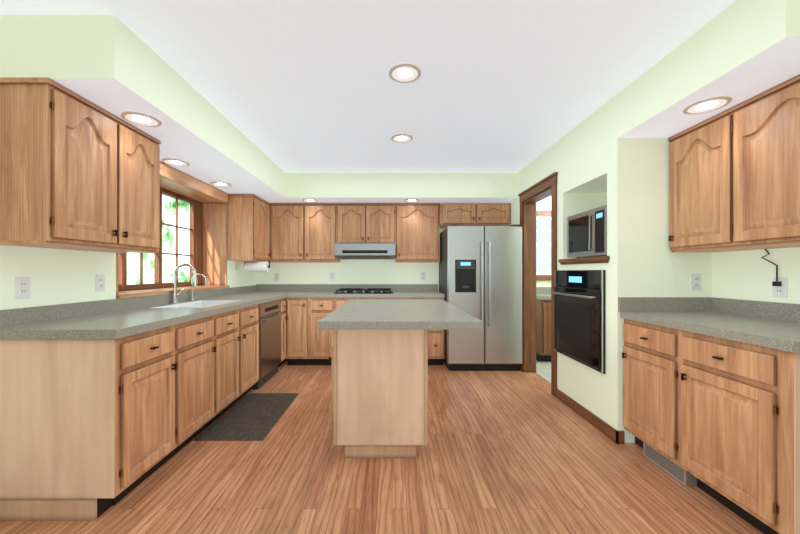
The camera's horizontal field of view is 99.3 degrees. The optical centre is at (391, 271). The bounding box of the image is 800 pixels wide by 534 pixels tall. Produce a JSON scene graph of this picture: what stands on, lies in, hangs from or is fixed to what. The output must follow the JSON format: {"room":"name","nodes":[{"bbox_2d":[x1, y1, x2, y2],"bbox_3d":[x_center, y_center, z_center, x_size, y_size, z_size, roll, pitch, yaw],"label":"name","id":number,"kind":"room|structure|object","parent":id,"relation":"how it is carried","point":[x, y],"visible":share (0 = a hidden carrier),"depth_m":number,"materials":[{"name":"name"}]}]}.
{"room":"kitchen","nodes":[
{"label":"kitchen","id":0,"kind":"room"},
{"bbox_2d":[0,245,254,309],"bbox_3d":[-2.048,-0.027,1.254,0.150,2.440,7.607,0,0,0],"label":"wall","id":1,"kind":"structure","parent":0,"point":[61,276],"depth_m":2.02,"materials":[{"name":"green paint"}]},
{"bbox_2d":[15,277,29,298],"bbox_3d":[-1.968,0.083,1.813,0.009,0.116,0.072,0,0,0],"label":"electrical outlet","id":2,"kind":"object","parent":1,"relation":"attached to","point":[22,287],"visible":1,"depth_m":1.81,"materials":[{"name":"white plastic"}]},
{"bbox_2d":[0,77,160,252],"bbox_3d":[-1.798,-0.536,2.032,0.347,0.798,0.796,0,0,0],"label":"upper cabinet","id":3,"kind":"object","parent":1,"relation":"attached to","point":[78,172],"visible":1,"depth_m":1.76,"materials":[{"name":"brown wood"}]},
{"bbox_2d":[95,274,104,291],"bbox_3d":[-1.968,0.073,2.297,0.009,0.116,0.072,0,0,0],"label":"electrical outlet","id":4,"kind":"object","parent":1,"relation":"attached to","point":[99,282],"visible":1,"depth_m":2.29,"materials":[{"name":"white plastic"}]},
{"bbox_2d":[116,161,229,298],"bbox_3d":[-2.133,-0.358,3.250,0.380,1.156,1.700,0,0,0],"label":"kitchen window","id":5,"kind":"structure","parent":1,"relation":"in","point":[207,229],"depth_m":3.80,"materials":[{"name":"brown wood"}]},
{"bbox_2d":[227,194,270,261],"bbox_3d":[-1.809,-0.544,4.321,0.325,0.783,0.502,0,0,0],"label":"upper cabinet","id":6,"kind":"object","parent":1,"relation":"attached to","point":[259,229],"depth_m":4.07,"materials":[{"name":"brown wood"}]},
{"bbox_2d":[244,261,269,271],"bbox_3d":[-1.705,-0.068,4.300,0.320,0.138,0.132,0,0,0],"label":"paper towel","id":7,"kind":"object","parent":6,"relation":"attached to","point":[256,266],"visible":1,"depth_m":4.24,"materials":[{"name":"white paper"}]},
{"bbox_2d":[0,0,734,172],"bbox_3d":[0.864,-1.307,1.254,5.973,0.120,7.607,0,0,0],"label":"ceiling","id":8,"kind":"structure","parent":0,"point":[312,86],"depth_m":2.05,"materials":[{"name":"white paint"}]},
{"bbox_2d":[391,134,412,142],"bbox_3d":[0.093,-1.242,3.163,0.204,0.008,0.204,0,0,0],"label":"recessed light","id":9,"kind":"object","parent":8,"relation":"in","point":[401,138],"visible":1,"depth_m":3.16,"materials":[{"name":"white glass"}]},
{"bbox_2d":[389,63,420,82],"bbox_3d":[0.081,-1.242,2.130,0.204,0.008,0.204,0,0,0],"label":"recessed light","id":10,"kind":"object","parent":8,"relation":"in","point":[404,72],"visible":1,"depth_m":2.12,"materials":[{"name":"white glass"}]},
{"bbox_2d":[0,361,763,533],"bbox_3d":[0.131,1.243,1.254,4.508,0.100,7.607,0,0,0],"label":"floor","id":11,"kind":"structure","parent":0,"point":[511,452],"depth_m":1.93,"materials":[{"name":"brown wood"}]},
{"bbox_2d":[0,324,179,520],"bbox_3d":[-1.647,0.757,1.868,0.648,0.872,0.452,0,0,0],"label":"base cabinet","id":12,"kind":"object","parent":11,"relation":"on","point":[92,429],"depth_m":1.64,"materials":[{"name":"brown wood"}]},
{"bbox_2d":[0,284,287,338],"bbox_3d":[-1.643,0.332,3.264,0.655,0.312,3.281,0,0,0],"label":"countertop","id":13,"kind":"structure","parent":12,"relation":"on","point":[113,318],"depth_m":2.11,"materials":[{"name":"grey stone"}]},
{"bbox_2d":[171,263,206,302],"bbox_3d":[-1.832,0.100,3.123,0.226,0.350,0.306,0,0,0],"label":"kitchen faucet","id":14,"kind":"object","parent":13,"relation":"on","point":[175,294],"visible":1,"depth_m":2.99,"materials":[{"name":"silver metal"}]},
{"bbox_2d":[180,314,219,449],"bbox_3d":[-1.647,0.757,2.323,0.648,0.872,0.458,0,0,0],"label":"base cabinet","id":15,"kind":"object","parent":11,"relation":"on","point":[199,338],"depth_m":2.34,"materials":[{"name":"brown wood"}]},
{"bbox_2d":[220,326,258,415],"bbox_3d":[-1.647,0.883,2.976,0.648,0.620,0.849,0,0,0],"label":"base cabinet","id":16,"kind":"object","parent":11,"relation":"on","point":[239,345],"depth_m":2.91,"materials":[{"name":"brown wood"}]},
{"bbox_2d":[192,393,298,440],"bbox_3d":[-1.163,1.187,2.868,0.497,0.012,0.936,0,0,0],"label":"mat","id":17,"kind":"object","parent":11,"relation":"on","point":[252,416],"visible":0.93,"depth_m":2.74,"materials":[{"name":"grey fabric"}]},
{"bbox_2d":[224,298,287,366],"bbox_3d":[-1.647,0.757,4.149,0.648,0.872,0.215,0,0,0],"label":"base cabinet","id":18,"kind":"object","parent":11,"relation":"on","point":[248,316],"depth_m":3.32,"materials":[{"name":"brown wood"}]},
{"bbox_2d":[251,299,282,389],"bbox_3d":[-1.610,0.758,3.731,0.666,0.869,0.612,0,0,0],"label":"dishwasher","id":19,"kind":"object","parent":11,"relation":"on","point":[270,313],"visible":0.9,"depth_m":3.66,"materials":[{"name":"grey metal"}]},
{"bbox_2d":[288,298,307,364],"bbox_3d":[-1.194,0.757,4.581,0.298,0.872,0.649,0,0,0],"label":"base cabinet","id":20,"kind":"object","parent":11,"relation":"on","point":[297,307],"depth_m":4.26,"materials":[{"name":"brown wood"}]},
{"bbox_2d":[308,298,335,364],"bbox_3d":[-0.884,0.757,4.581,0.321,0.872,0.649,0,0,0],"label":"base cabinet","id":21,"kind":"object","parent":11,"relation":"on","point":[320,348],"depth_m":4.26,"materials":[{"name":"brown wood"}]},
{"bbox_2d":[288,284,444,297],"bbox_3d":[-0.325,0.248,4.577,1.971,0.144,0.655,0,0,0],"label":"countertop","id":22,"kind":"structure","parent":21,"relation":"on","point":[294,290],"depth_m":4.81,"materials":[{"name":"grey stone"}]},
{"bbox_2d":[334,288,392,293],"bbox_3d":[-0.364,0.253,4.592,0.760,0.045,0.510,0,0,0],"label":"cooktop","id":23,"kind":"object","parent":22,"relation":"in","point":[364,291],"visible":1,"depth_m":4.36,"materials":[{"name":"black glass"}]},
{"bbox_2d":[336,298,367,308],"bbox_3d":[-0.528,0.757,4.581,0.390,0.872,0.649,0,0,0],"label":"base cabinet","id":24,"kind":"object","parent":11,"relation":"on","point":[339,301],"depth_m":4.26,"materials":[{"name":"brown wood"}]},
{"bbox_2d":[329,329,427,457],"bbox_3d":[-0.091,0.757,2.739,0.633,0.872,1.190,0,0,0],"label":"kitchen island","id":25,"kind":"object","parent":11,"relation":"on","point":[379,393],"visible":0.83,"depth_m":2.15,"materials":[{"name":"brown wood"}]},
{"bbox_2d":[318,299,482,328],"bbox_3d":[0.046,0.296,2.639,0.918,0.048,1.501,0,0,0],"label":"island countertop","id":26,"kind":"structure","parent":25,"relation":"on","point":[396,314],"depth_m":2.08,"materials":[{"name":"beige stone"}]},
{"bbox_2d":[396,298,427,298],"bbox_3d":[0.246,0.757,4.581,0.378,0.872,0.649,0,0,0],"label":"base cabinet","id":27,"kind":"object","parent":11,"relation":"on","point":[396,298],"depth_m":4.28,"materials":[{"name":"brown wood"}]},
{"bbox_2d":[428,298,443,364],"bbox_3d":[0.548,0.757,4.581,0.226,0.872,0.649,0,0,0],"label":"base cabinet","id":28,"kind":"object","parent":11,"relation":"on","point":[435,336],"depth_m":4.26,"materials":[{"name":"brown wood"}]},
{"bbox_2d":[439,225,521,370],"bbox_3d":[1.117,0.310,4.451,0.897,1.765,0.893,0,0,0],"label":"refrigerator","id":29,"kind":"object","parent":11,"relation":"on","point":[480,272],"visible":0.96,"depth_m":4.06,"materials":[{"name":"grey metal"}]},
{"bbox_2d":[622,319,799,533],"bbox_3d":[1.905,0.757,1.869,0.655,0.872,1.007,0,0,0],"label":"base cabinet","id":30,"kind":"object","parent":11,"relation":"on","point":[718,418],"visible":0.98,"depth_m":1.65,"materials":[{"name":"brown wood"}]},
{"bbox_2d":[643,442,696,485],"bbox_3d":[1.663,1.143,2.048,0.064,0.092,0.320,0,0,0],"label":"air vent","id":31,"kind":"object","parent":30,"relation":"attached to","point":[674,470],"visible":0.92,"depth_m":2.00,"materials":[{"name":"silver metal"}]},
{"bbox_2d":[618,297,799,352],"bbox_3d":[1.905,0.248,1.861,0.656,0.144,1.025,0,0,0],"label":"countertop","id":32,"kind":"structure","parent":30,"relation":"on","point":[774,325],"depth_m":1.99,"materials":[{"name":"grey stone"}]},
{"bbox_2d":[0,0,799,203],"bbox_3d":[0.131,-1.091,3.132,4.206,0.309,3.548,0,0,0],"label":"soffit","id":33,"kind":"structure","parent":0,"point":[115,65],"depth_m":1.90,"materials":[{"name":"green paint"}]},
{"bbox_2d":[121,111,161,126],"bbox_3d":[-1.530,-0.932,2.080,0.204,0.008,0.204,0,0,0],"label":"recessed light","id":34,"kind":"object","parent":33,"relation":"in","point":[141,119],"visible":1,"depth_m":2.07,"materials":[{"name":"white glass"}]},
{"bbox_2d":[162,158,189,165],"bbox_3d":[-1.840,-0.932,2.896,0.204,0.008,0.204,0,0,0],"label":"recessed light","id":35,"kind":"object","parent":33,"relation":"in","point":[174,161],"visible":0.98,"depth_m":2.88,"materials":[{"name":"white glass"}]},
{"bbox_2d":[210,182,231,186],"bbox_3d":[-1.820,-0.932,3.620,0.204,0.008,0.204,0,0,0],"label":"recessed light","id":36,"kind":"object","parent":33,"relation":"in","point":[222,184],"visible":1,"depth_m":3.62,"materials":[{"name":"white glass"}]},
{"bbox_2d":[302,198,317,201],"bbox_3d":[-1.068,-0.932,4.430,0.204,0.008,0.204,0,0,0],"label":"recessed light","id":37,"kind":"object","parent":33,"relation":"in","point":[310,200],"visible":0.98,"depth_m":4.42,"materials":[{"name":"white glass"}]},
{"bbox_2d":[404,198,419,201],"bbox_3d":[0.260,-0.932,4.430,0.204,0.008,0.204,0,0,0],"label":"recessed light","id":38,"kind":"object","parent":33,"relation":"in","point":[411,200],"visible":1,"depth_m":4.42,"materials":[{"name":"white plastic"}]},
{"bbox_2d":[683,96,731,114],"bbox_3d":[1.765,-0.932,1.908,0.204,0.008,0.204,0,0,0],"label":"recessed light","id":39,"kind":"object","parent":33,"relation":"in","point":[707,105],"visible":1,"depth_m":1.90,"materials":[{"name":"white glass"}]},
{"bbox_2d":[255,196,550,290],"bbox_3d":[0.939,-0.027,4.982,5.823,2.440,0.150,0,0,0],"label":"wall","id":40,"kind":"structure","parent":0,"point":[367,271],"depth_m":4.91,"materials":[{"name":"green paint"}]},
{"bbox_2d":[274,273,278,280],"bbox_3d":[-1.660,0.068,4.902,0.072,0.116,0.009,0,0,0],"label":"electrical outlet","id":41,"kind":"object","parent":40,"relation":"attached to","point":[276,276],"visible":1,"depth_m":4.90,"materials":[{"name":"white plastic"}]},
{"bbox_2d":[271,203,339,261],"bbox_3d":[-1.207,-0.544,4.743,0.917,0.783,0.323,0,0,0],"label":"upper cabinet","id":42,"kind":"object","parent":40,"relation":"attached to","point":[300,232],"depth_m":4.58,"materials":[{"name":"brown wood"}]},
{"bbox_2d":[329,273,333,280],"bbox_3d":[-0.866,0.068,4.902,0.072,0.116,0.009,0,0,0],"label":"electrical outlet","id":43,"kind":"object","parent":40,"relation":"attached to","point":[331,276],"visible":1,"depth_m":4.90,"materials":[{"name":"white plastic"}]},
{"bbox_2d":[339,203,394,242],"bbox_3d":[-0.351,-0.654,4.743,0.795,0.563,0.323,0,0,0],"label":"upper cabinet","id":44,"kind":"object","parent":40,"relation":"attached to","point":[358,222],"depth_m":4.58,"materials":[{"name":"brown wood"}]},
{"bbox_2d":[335,243,394,258],"bbox_3d":[-0.350,-0.275,4.651,0.787,0.189,0.504,0,0,0],"label":"range hood","id":45,"kind":"object","parent":44,"relation":"attached to","point":[364,250],"visible":1,"depth_m":4.40,"materials":[{"name":"silver metal"}]},
{"bbox_2d":[395,203,442,261],"bbox_3d":[0.346,-0.544,4.743,0.599,0.783,0.323,0,0,0],"label":"upper cabinet","id":46,"kind":"object","parent":40,"relation":"attached to","point":[417,228],"depth_m":4.58,"materials":[{"name":"brown wood"}]},
{"bbox_2d":[420,272,424,279],"bbox_3d":[0.447,0.058,4.902,0.072,0.116,0.009,0,0,0],"label":"electrical outlet","id":47,"kind":"object","parent":40,"relation":"attached to","point":[422,275],"visible":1,"depth_m":4.90,"materials":[{"name":"white plastic"}]},
{"bbox_2d":[439,203,478,227],"bbox_3d":[0.879,-0.771,4.693,0.466,0.282,0.423,0,0,0],"label":"upper cabinet","id":48,"kind":"object","parent":40,"relation":"attached to","point":[459,214],"depth_m":4.48,"materials":[{"name":"brown wood"}]},
{"bbox_2d":[536,210,550,280],"bbox_3d":[2.435,-0.382,4.927,0.990,1.010,0.100,0,0,0],"label":"window","id":49,"kind":"structure","parent":40,"relation":"in","point":[544,215],"depth_m":4.94,"materials":[{"name":"white plastic"}]},
{"bbox_2d":[536,287,550,294],"bbox_3d":[2.700,0.266,4.895,1.540,0.100,0.020,0,0,0],"label":"backsplash","id":50,"kind":"structure","parent":40,"relation":"attached to","point":[539,290],"depth_m":4.88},
{"bbox_2d":[508,142,556,225],"bbox_3d":[1.640,-0.027,4.074,0.130,2.440,1.667,0,0,0],"label":"wall","id":51,"kind":"structure","parent":0,"point":[543,165],"depth_m":3.78,"materials":[{"name":"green paint"}]},
{"bbox_2d":[479,203,510,225],"bbox_3d":[1.343,-0.771,4.693,0.461,0.282,0.423,0,0,0],"label":"upper cabinet","id":52,"kind":"object","parent":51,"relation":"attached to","point":[490,214],"depth_m":4.48,"materials":[{"name":"brown wood"}]},
{"bbox_2d":[518,172,557,396],"bbox_3d":[1.633,0.122,3.692,0.180,2.142,0.935,0,0,0],"label":"door frame","id":53,"kind":"structure","parent":51,"relation":"attached to","point":[534,194],"depth_m":4.04,"materials":[{"name":"brown wood"}]},
{"bbox_2d":[536,360,550,382],"bbox_3d":[2.777,1.243,4.149,2.145,0.100,1.817,0,0,0],"label":"floor","id":54,"kind":"structure","parent":0,"point":[543,369],"depth_m":4.16,"materials":[{"name":"white tile"}]},
{"bbox_2d":[536,299,550,361],"bbox_3d":[2.203,0.777,4.670,0.505,0.832,0.470,0,0,0],"label":"base cabinet","id":55,"kind":"object","parent":54,"relation":"on","point":[543,324],"depth_m":4.46,"materials":[{"name":"brown wood"}]},
{"bbox_2d":[536,295,550,298],"bbox_3d":[2.700,0.338,4.667,1.540,0.044,0.475,0,0,0],"label":"countertop","id":56,"kind":"structure","parent":55,"relation":"on","point":[537,296],"depth_m":4.43,"materials":[{"name":"beige stone"}]},
{"bbox_2d":[557,135,564,392],"bbox_3d":[2.712,-0.027,3.166,2.275,2.440,0.150,0,0,0],"label":"wall","id":57,"kind":"structure","parent":0,"point":[561,142],"depth_m":3.16,"materials":[{"name":"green paint"}]},
{"bbox_2d":[565,93,711,442],"bbox_3d":[1.979,-0.027,2.720,0.810,2.440,0.690,0,0,0],"label":"wall","id":58,"kind":"structure","parent":0,"point":[624,180],"depth_m":2.37,"materials":[{"name":"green paint"}]},
{"bbox_2d":[551,270,605,373],"bbox_3d":[1.821,0.368,2.868,0.677,0.766,0.723,0,0,0],"label":"wall oven","id":59,"kind":"object","parent":58,"relation":"in","point":[580,316],"visible":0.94,"depth_m":2.74,"materials":[{"name":"grey"}]},
{"bbox_2d":[558,256,609,264],"bbox_3d":[1.586,-0.092,2.810,0.078,0.050,0.700,0,0,0],"label":"trim","id":60,"kind":"structure","parent":58,"relation":"attached to","point":[598,259],"depth_m":2.73,"materials":[{"name":"brown wood"}]},
{"bbox_2d":[567,205,606,257],"bbox_3d":[1.777,-0.311,2.815,0.436,0.381,0.560,0,0,0],"label":"microwave","id":61,"kind":"object","parent":58,"relation":"in","point":[586,233],"visible":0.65,"depth_m":2.77,"materials":[{"name":"grey metal"}]},
{"bbox_2d":[556,388,624,443],"bbox_3d":[1.579,1.151,2.800,0.037,0.085,0.878,0,0,0],"label":"baseboard","id":62,"kind":"structure","parent":58,"relation":"attached to","point":[609,431],"depth_m":2.62,"materials":[{"name":"brown wood"}]},
{"bbox_2d":[690,273,700,289],"bbox_3d":[2.120,0.068,2.370,0.072,0.116,0.009,0,0,0],"label":"electrical outlet","id":63,"kind":"object","parent":58,"relation":"attached to","point":[695,281],"visible":1,"depth_m":2.37,"materials":[{"name":"white plastic"}]},
{"bbox_2d":[712,247,799,303],"bbox_3d":[2.310,-0.027,-0.013,0.150,2.440,4.775,0,0,0],"label":"wall","id":64,"kind":"structure","parent":0,"point":[746,274],"depth_m":2.09,"materials":[{"name":"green paint"}]},
{"bbox_2d":[668,74,799,251],"bbox_3d":[2.066,-0.536,1.865,0.335,0.798,1.015,0,0,0],"label":"upper cabinet","id":65,"kind":"object","parent":64,"relation":"attached to","point":[734,178],"visible":1,"depth_m":1.88,"materials":[{"name":"brown wood"}]},
{"bbox_2d":[761,249,780,285],"bbox_3d":[2.215,-0.028,1.996,0.028,0.218,0.107,0,0,0],"label":"hanging cord","id":66,"kind":"object","parent":65,"relation":"hanging from","point":[776,283],"visible":0.96,"depth_m":1.96,"materials":[{"name":"black plastic"}]},
{"bbox_2d":[773,277,787,297],"bbox_3d":[2.230,0.088,1.955,0.009,0.116,0.072,0,0,0],"label":"electrical outlet","id":67,"kind":"object","parent":64,"relation":"attached to","point":[781,291],"visible":0.77,"depth_m":1.94,"materials":[{"name":"white plastic"}]},
{"label":"outside","id":68,"kind":"structure","parent":0,"visible":0},
{"bbox_2d":[127,195,550,284],"bbox_3d":[0.500,-0.807,4.500,15.000,10.000,15.000,0,0,0],"label":"garden","id":69,"kind":"object","parent":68,"point":[168,240],"depth_m":10.51,"materials":[{"name":"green plant"}]}
]}

